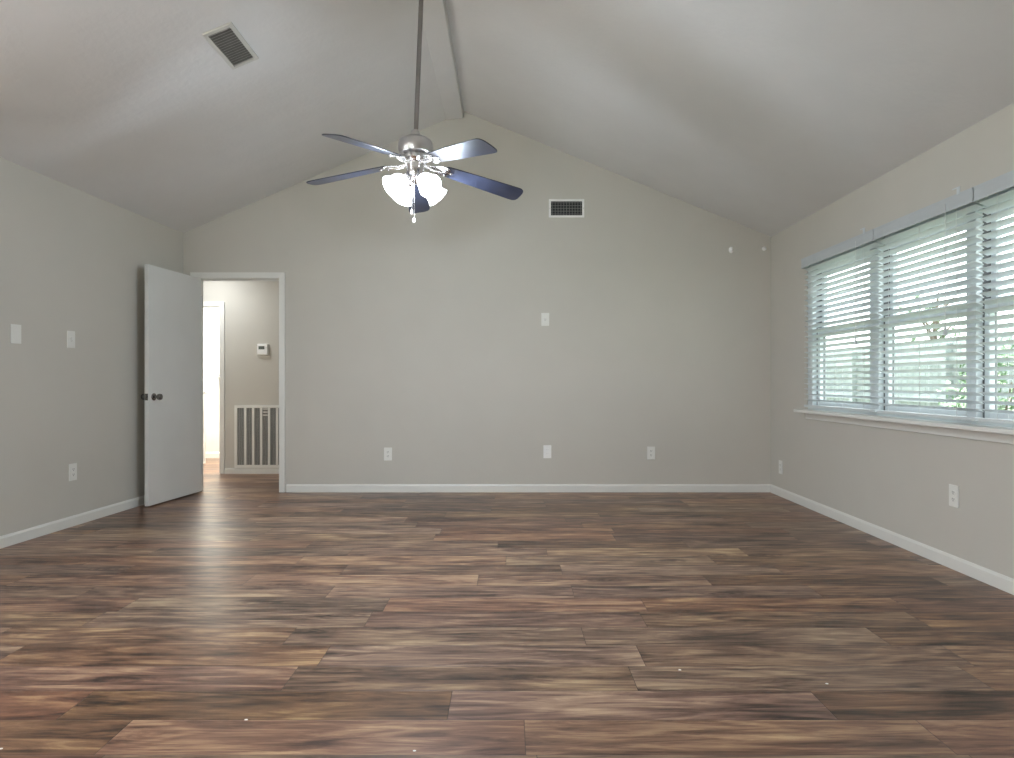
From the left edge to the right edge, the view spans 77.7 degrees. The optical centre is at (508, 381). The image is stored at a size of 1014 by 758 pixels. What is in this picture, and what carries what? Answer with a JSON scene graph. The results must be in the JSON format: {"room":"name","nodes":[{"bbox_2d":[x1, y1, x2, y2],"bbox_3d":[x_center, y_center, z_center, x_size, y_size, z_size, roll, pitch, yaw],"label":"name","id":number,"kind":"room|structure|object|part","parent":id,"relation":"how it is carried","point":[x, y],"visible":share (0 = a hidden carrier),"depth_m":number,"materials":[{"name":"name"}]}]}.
{"room":"empty living room","nodes":[
{"label":"empty living room","id":0,"kind":"room"},
{"bbox_2d":[0,157,182,535],"bbox_3d":[-3.399,-0.202,1.942,0.120,2.511,8.202,0,0,3],"label":"wall","id":1,"kind":"structure","parent":0,"point":[72,259],"depth_m":4.57,"materials":[{"name":"paint"}]},
{"bbox_2d":[10,324,20,343],"bbox_3d":[-3.219,-0.313,4.114,0.007,0.126,0.082,0,0,3],"label":"blank wall plate","id":2,"kind":"object","parent":1,"relation":"attached to","point":[15,330],"visible":1,"depth_m":4.11,"materials":[{"name":"white plastic"}]},
{"bbox_2d":[67,331,74,347],"bbox_3d":[-3.188,-0.310,4.595,0.019,0.124,0.076,0,0,3],"label":"light switch","id":3,"kind":"object","parent":1,"relation":"attached to","point":[70,334],"visible":1,"depth_m":4.59,"materials":[{"name":"white plastic"}]},
{"bbox_2d":[0,495,144,548],"bbox_3d":[-3.329,1.016,1.991,0.014,0.075,8.095,0,0,3],"label":"baseboard","id":4,"kind":"structure","parent":1,"relation":"attached to","point":[20,536],"depth_m":4.54,"materials":[{"name":"white paint"}]},
{"bbox_2d":[69,463,76,480],"bbox_3d":[-3.192,0.659,4.613,0.008,0.124,0.076,0,0,3],"label":"wall outlet","id":5,"kind":"object","parent":1,"relation":"attached to","point":[72,467],"visible":1,"depth_m":4.61,"materials":[{"name":"white plastic"}]},
{"bbox_2d":[203,308,218,451],"bbox_3d":[-3.740,-0.196,8.797,2.080,2.500,0.120,0,0,0],"label":"door","id":6,"kind":"structure","parent":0,"point":[212,314],"depth_m":8.74,"materials":[{"name":"paint"}]},
{"bbox_2d":[206,452,218,457],"bbox_3d":[-3.800,1.014,8.730,1.960,0.080,0.014,0,0,0],"label":"baseboard","id":7,"kind":"structure","parent":6,"relation":"attached to","point":[208,454],"depth_m":8.72,"materials":[{"name":"white paint"}]},
{"bbox_2d":[203,281,278,467],"bbox_3d":[-3.100,-0.196,7.300,3.600,2.500,0.120,0,0,0],"label":"wall","id":8,"kind":"structure","parent":0,"point":[251,307],"depth_m":7.24,"materials":[{"name":"paint"}]},
{"bbox_2d":[203,315,207,463],"bbox_3d":[-3.976,0.095,7.713,0.182,1.892,0.718,0,0,14],"label":"door","id":9,"kind":"structure","parent":8,"relation":"in","point":[205,391],"depth_m":8.03,"materials":[{"name":"white paint"}]},
{"bbox_2d":[203,302,224,473],"bbox_3d":[-3.686,0.066,7.294,0.840,1.976,0.140,0,0,0],"label":"door frame","id":10,"kind":"structure","parent":8,"relation":"attached to","point":[221,305],"depth_m":7.22,"materials":[{"name":"white paint"}]},
{"bbox_2d":[225,468,278,473],"bbox_3d":[-2.341,1.022,7.233,1.842,0.065,0.014,0,0,0],"label":"baseboard","id":11,"kind":"structure","parent":8,"relation":"attached to","point":[227,470],"depth_m":7.23,"materials":[{"name":"white paint"}]},
{"bbox_2d":[234,405,278,467],"bbox_3d":[-2.843,0.625,7.232,0.616,0.722,0.016,0,0,0],"label":"air vent","id":12,"kind":"object","parent":8,"relation":"in","point":[256,427],"visible":0.88,"depth_m":7.23,"materials":[{"name":"white metal"}]},
{"bbox_2d":[257,344,268,354],"bbox_3d":[-2.823,-0.374,7.222,0.132,0.132,0.036,0,0,0],"label":"thermostat","id":13,"kind":"object","parent":8,"relation":"attached to","point":[262,349],"visible":1,"depth_m":7.21,"materials":[{"name":"white plastic"}]},
{"bbox_2d":[183,112,770,491],"bbox_3d":[-1.135,-0.793,6.094,7.530,3.695,0.120,0,0,0],"label":"wall","id":14,"kind":"structure","parent":0,"point":[425,340],"depth_m":6.03,"materials":[{"name":"paint"}]},
{"bbox_2d":[141,264,201,505],"bbox_3d":[-2.994,0.028,5.645,0.182,2.027,0.763,0,0,6],"label":"door","id":15,"kind":"structure","parent":14,"relation":"in","point":[173,300],"depth_m":5.57,"materials":[{"name":"white paint"}]},
{"bbox_3d":[-2.973,0.126,5.333,0.074,0.062,0.062,0,0,6],"label":"knob","id":16,"kind":"part","parent":15,"relation":"part of","materials":[{"name":"grey metal"}]},
{"bbox_2d":[190,272,284,491],"bbox_3d":[-2.594,0.004,6.087,0.902,2.101,0.142,0,0,0],"label":"door frame","id":17,"kind":"structure","parent":14,"relation":"attached to","point":[205,276],"depth_m":6.02,"materials":[{"name":"white paint"}]},
{"bbox_2d":[384,448,391,460],"bbox_3d":[-1.159,0.690,6.030,0.076,0.124,0.008,0,0,0],"label":"wall outlet","id":18,"kind":"object","parent":14,"relation":"attached to","point":[387,451],"visible":1,"depth_m":6.03,"materials":[{"name":"white plastic"}]},
{"bbox_2d":[286,484,770,491],"bbox_3d":[0.191,1.016,6.027,4.638,0.075,0.014,0,0,0],"label":"baseboard","id":19,"kind":"structure","parent":14,"relation":"attached to","point":[289,487],"depth_m":6.02,"materials":[{"name":"white paint"}]},
{"bbox_2d":[541,313,548,325],"bbox_3d":[0.347,-0.599,6.025,0.076,0.124,0.019,0,0,0],"label":"light switch","id":20,"kind":"object","parent":14,"relation":"attached to","point":[544,316],"visible":1,"depth_m":6.03,"materials":[{"name":"white plastic"}]},
{"bbox_2d":[543,445,550,457],"bbox_3d":[0.367,0.668,6.030,0.076,0.124,0.008,0,0,0],"label":"wall outlet","id":21,"kind":"object","parent":14,"relation":"attached to","point":[546,448],"visible":1,"depth_m":6.03,"materials":[{"name":"white plastic"}]},
{"bbox_2d":[549,199,583,217],"bbox_3d":[0.551,-1.662,6.029,0.340,0.176,0.010,0,0,0],"label":"air vent","id":22,"kind":"object","parent":14,"relation":"in","point":[558,208],"visible":1,"depth_m":6.03,"materials":[{"name":"white plastic"}]},
{"bbox_2d":[647,447,654,459],"bbox_3d":[1.360,0.680,6.030,0.076,0.124,0.008,0,0,0],"label":"wall outlet","id":23,"kind":"object","parent":14,"relation":"attached to","point":[650,450],"visible":1,"depth_m":6.03,"materials":[{"name":"white plastic"}]},
{"bbox_2d":[0,458,1013,757],"bbox_3d":[-1.130,1.114,3.300,7.540,0.120,10.900,0,0,0],"label":"floor","id":24,"kind":"structure","parent":0,"point":[335,624],"depth_m":2.63,"materials":[{"name":"brown wood"}]},
{"bbox_2d":[0,0,1013,236],"bbox_3d":[-0.524,-2.015,1.992,6.309,1.351,8.324,0,0,0],"label":"ceiling","id":25,"kind":"structure","parent":0,"point":[761,116],"depth_m":4.13,"materials":[{"name":"paint"}]},
{"bbox_2d":[202,22,258,69],"bbox_3d":[-1.702,-2.057,3.868,0.175,0.083,0.404,0,0,0],"label":"ceiling vent","id":26,"kind":"object","parent":25,"relation":"in","point":[228,42],"visible":1,"depth_m":3.85,"materials":[{"name":"metal"}]},
{"bbox_2d":[417,0,463,119],"bbox_3d":[-0.518,-2.556,1.992,0.171,0.095,8.084,0,0,0],"label":"beam","id":27,"kind":"structure","parent":25,"relation":"attached to","point":[435,16],"depth_m":4.86,"materials":[{"name":"paint"}]},
{"bbox_2d":[306,0,522,222],"bbox_3d":[-0.553,-1.710,3.646,1.279,1.621,1.258,0,0,0],"label":"ceiling fan","id":28,"kind":"object","parent":27,"relation":"hanging from","point":[417,189],"visible":1,"depth_m":3.57,"materials":[{"name":"grey metal"}]},
{"bbox_3d":[-0.941,-1.212,3.699,0.507,0.006,0.140,-7,9,12],"label":"blade","id":29,"kind":"part","parent":28,"relation":"part of","materials":[{"name":"wood"}]},
{"bbox_3d":[-0.743,-1.220,3.254,0.140,0.006,0.507,14,13,28],"label":"blade","id":30,"kind":"part","parent":28,"relation":"part of","materials":[{"name":"silver metal"}]},
{"bbox_3d":[-0.632,-1.102,3.532,0.142,0.139,0.136,0,0,-40],"label":"lamp shade","id":31,"kind":"part","parent":28,"relation":"part of","materials":[{"name":"white glass"}]},
{"bbox_3d":[-0.617,-1.102,3.709,0.136,0.139,0.142,0,0,-40],"label":"lamp shade","id":32,"kind":"part","parent":28,"relation":"part of","materials":[{"name":"white glass"}]},
{"bbox_3d":[-0.580,-1.194,4.024,0.140,0.006,0.507,-10,-9,-8],"label":"blade","id":33,"kind":"part","parent":28,"relation":"part of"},
{"bbox_3d":[-0.466,-1.120,3.529,0.051,0.064,0.071,0,0,-40],"label":"bulb","id":34,"kind":"part","parent":28,"relation":"part of","materials":[{"name":"white glass"}]},
{"bbox_3d":[-0.455,-1.102,3.517,0.136,0.139,0.142,0,0,-40],"label":"lamp shade","id":35,"kind":"part","parent":28,"relation":"part of","materials":[{"name":"white glass"}]},
{"bbox_3d":[-0.440,-1.102,3.694,0.142,0.139,0.136,0,0,-40],"label":"lamp shade","id":36,"kind":"part","parent":28,"relation":"part of","materials":[{"name":"white glass"}]},
{"bbox_3d":[-0.259,-1.208,3.305,0.140,0.006,0.507,19,-5,-42],"label":"blade","id":37,"kind":"part","parent":28,"relation":"part of","materials":[{"name":"wood"}]},
{"bbox_3d":[-0.158,-1.192,3.781,0.507,0.006,0.140,11,-18,-23],"label":"blade","id":38,"kind":"part","parent":28,"relation":"part of","materials":[{"name":"blue wood"}]},
{"bbox_2d":[771,103,1013,578],"bbox_3d":[2.570,-0.182,1.942,0.120,2.473,8.184,0,0,0],"label":"wall","id":39,"kind":"structure","parent":0,"point":[897,481],"depth_m":4.13,"materials":[{"name":"paint"}]},
{"bbox_2d":[779,460,782,473],"bbox_3d":[2.506,0.786,5.814,0.008,0.124,0.076,0,0,0],"label":"wall outlet","id":40,"kind":"object","parent":39,"relation":"attached to","point":[780,461],"visible":1,"depth_m":5.81,"materials":[{"name":"white plastic"}]},
{"bbox_2d":[808,241,873,414],"bbox_3d":[2.572,-0.394,4.821,0.115,1.255,0.959,0,0,0],"label":"window","id":41,"kind":"structure","parent":39,"relation":"in","point":[871,312],"depth_m":5.18,"materials":[{"name":"white plastic"}]},
{"bbox_2d":[801,227,881,412],"bbox_3d":[2.463,-0.425,4.729,0.093,1.262,1.033,0,0,0],"label":"blind","id":42,"kind":"object","parent":41,"relation":"attached to","point":[865,237],"visible":0.94,"depth_m":4.62,"materials":[{"name":"white plastic"}]},
{"bbox_3d":[2.475,0.197,4.729,0.050,0.018,1.017,0,0,0],"label":"rail","id":43,"kind":"part","parent":42,"relation":"part of","materials":[{"name":"plastic"}]},
{"bbox_3d":[2.475,-0.399,4.729,0.058,1.174,0.002,0,0,0],"label":"ladder cord","id":44,"kind":"part","parent":42,"relation":"part of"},
{"bbox_3d":[2.428,-0.646,4.412,0.005,0.680,0.004,0,0,0],"label":"lift cord","id":45,"kind":"part","parent":42,"relation":"part of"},
{"bbox_3d":[2.475,-0.399,4.352,0.058,1.174,0.002,0,0,0],"label":"ladder cord","id":46,"kind":"part","parent":42,"relation":"part of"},
{"bbox_3d":[2.569,-0.120,4.803,0.030,0.650,0.822,0,0,0],"label":"sash","id":47,"kind":"part","parent":41,"relation":"part of","materials":[{"name":"white plastic"}]},
{"bbox_3d":[2.603,-0.654,4.803,0.030,0.556,0.822,0,0,0],"label":"sash","id":48,"kind":"part","parent":41,"relation":"part of","materials":[{"name":"glass"}]},
{"bbox_2d":[770,484,1013,594],"bbox_3d":[2.503,1.016,1.985,0.014,0.075,8.070,0,0,0],"label":"baseboard","id":49,"kind":"structure","parent":39,"relation":"attached to","point":[1000,581],"depth_m":3.92,"materials":[{"name":"white paint"}]},
{"bbox_2d":[794,409,1013,443],"bbox_3d":[2.467,0.269,3.865,0.125,0.081,2.930,0,0,0],"label":"window sill","id":50,"kind":"structure","parent":39,"relation":"attached to","point":[998,434],"depth_m":3.75,"materials":[{"name":"white paint"}]},
{"bbox_2d":[874,203,970,423],"bbox_3d":[2.572,-0.394,3.885,0.115,1.255,0.912,0,0,0],"label":"window","id":51,"kind":"structure","parent":39,"relation":"in","point":[876,407],"depth_m":4.18,"materials":[{"name":"white plastic"}]},
{"bbox_3d":[2.569,-0.120,3.873,0.030,0.650,0.816,0,0,0],"label":"sash","id":52,"kind":"part","parent":51,"relation":"part of","materials":[{"name":"glass"}]},
{"bbox_3d":[2.603,-0.654,3.873,0.030,0.556,0.816,0,0,0],"label":"sash","id":53,"kind":"part","parent":51,"relation":"part of","materials":[{"name":"glass"}]},
{"bbox_2d":[873,186,983,420],"bbox_3d":[2.463,-0.425,3.755,0.093,1.262,0.898,0,0,0],"label":"blind","id":54,"kind":"object","parent":51,"relation":"attached to","point":[963,198],"visible":0.91,"depth_m":3.67,"materials":[{"name":"white plastic"}]},
{"bbox_3d":[2.475,-0.399,4.064,0.058,1.174,0.002,0,0,0],"label":"ladder cord","id":55,"kind":"part","parent":54,"relation":"part of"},
{"bbox_3d":[2.475,-0.399,3.755,0.058,1.174,0.002,0,0,0],"label":"ladder cord","id":56,"kind":"part","parent":54,"relation":"part of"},
{"bbox_3d":[2.475,0.197,3.755,0.050,0.018,0.882,0,0,0],"label":"rail","id":57,"kind":"part","parent":54,"relation":"part of","materials":[{"name":"plastic"}]},
{"bbox_3d":[2.428,-0.646,3.506,0.005,0.680,0.004,0,0,0],"label":"lift cord","id":58,"kind":"part","parent":54,"relation":"part of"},
{"bbox_3d":[2.475,-0.399,3.446,0.058,1.174,0.002,0,0,0],"label":"ladder cord","id":59,"kind":"part","parent":54,"relation":"part of","materials":[{"name":"white fabric"}]},
{"bbox_2d":[949,484,958,507],"bbox_3d":[2.506,0.642,3.550,0.008,0.124,0.076,0,0,0],"label":"wall outlet","id":60,"kind":"object","parent":39,"relation":"attached to","point":[953,489],"visible":1,"depth_m":3.54,"materials":[{"name":"white plastic"}]},
{"bbox_2d":[971,187,1013,427],"bbox_3d":[2.572,-0.394,2.965,0.115,1.255,0.929,0,0,0],"label":"window","id":61,"kind":"structure","parent":39,"relation":"in","point":[984,414],"depth_m":3.38,"materials":[{"name":"white plastic"}]},
{"bbox_2d":[973,170,1013,423],"bbox_3d":[2.463,-0.425,2.849,0.093,1.262,0.898,0,0,0],"label":"blind","id":62,"kind":"object","parent":61,"relation":"attached to","point":[982,191],"visible":1,"depth_m":3.17,"materials":[{"name":"white plastic"}]},
{"bbox_3d":[2.475,0.197,2.849,0.050,0.018,0.882,0,0,0],"label":"rail","id":63,"kind":"part","parent":62,"relation":"part of","materials":[{"name":"plastic"}]},
{"bbox_3d":[2.475,-0.399,3.158,0.058,1.174,0.002,0,0,0],"label":"ladder cord","id":64,"kind":"part","parent":62,"relation":"part of","materials":[{"name":"white fabric"}]},
{"bbox_3d":[2.569,-0.120,2.976,0.030,0.650,0.816,0,0,0],"label":"sash","id":65,"kind":"part","parent":61,"relation":"part of","materials":[{"name":"glass"}]},
{"bbox_3d":[2.603,-0.654,2.976,0.030,0.556,0.816,0,0,0],"label":"sash","id":66,"kind":"part","parent":61,"relation":"part of","materials":[{"name":"glass"}]},
{"label":"outside","id":67,"kind":"structure","parent":0,"visible":0},
{"bbox_3d":[5.000,1.429,7.500,70.000,0.250,75.000,0,0,0],"label":"ground","id":68,"kind":"structure","parent":67,"visible":0},
{"bbox_2d":[826,336,1013,407],"bbox_3d":[6.155,0.356,16.045,0.110,1.895,24.090,0,0,0],"label":"fence","id":69,"kind":"object","parent":68,"relation":"on","point":[932,396],"visible":0.06,"depth_m":9.64,"materials":[{"name":"white wood"}]},
{"bbox_3d":[6.145,0.379,11.245,0.090,1.850,0.090,0,0,0],"label":"post","id":70,"kind":"part","parent":69,"relation":"part of","materials":[{"name":"white wood"}]},
{"bbox_3d":[6.145,0.379,8.845,0.090,1.850,0.090,0,0,0],"label":"post","id":71,"kind":"part","parent":69,"relation":"part of","materials":[{"name":"white wood"}]},
{"bbox_2d":[898,292,964,341],"bbox_3d":[9.811,-0.401,14.675,1.186,3.419,0.991,0,0,0],"label":"tree","id":72,"kind":"object","parent":68,"relation":"on","point":[933,322],"visible":0.15,"depth_m":14.61,"materials":[{"name":"green plant"}]},
{"bbox_2d":[936,337,1013,410],"bbox_3d":[5.390,0.326,6.957,1.184,1.968,1.492,0,0,44],"label":"shrub","id":73,"kind":"object","parent":68,"relation":"on","point":[1002,381],"visible":0.09,"depth_m":6.82,"materials":[{"name":"green plant"}]}
]}

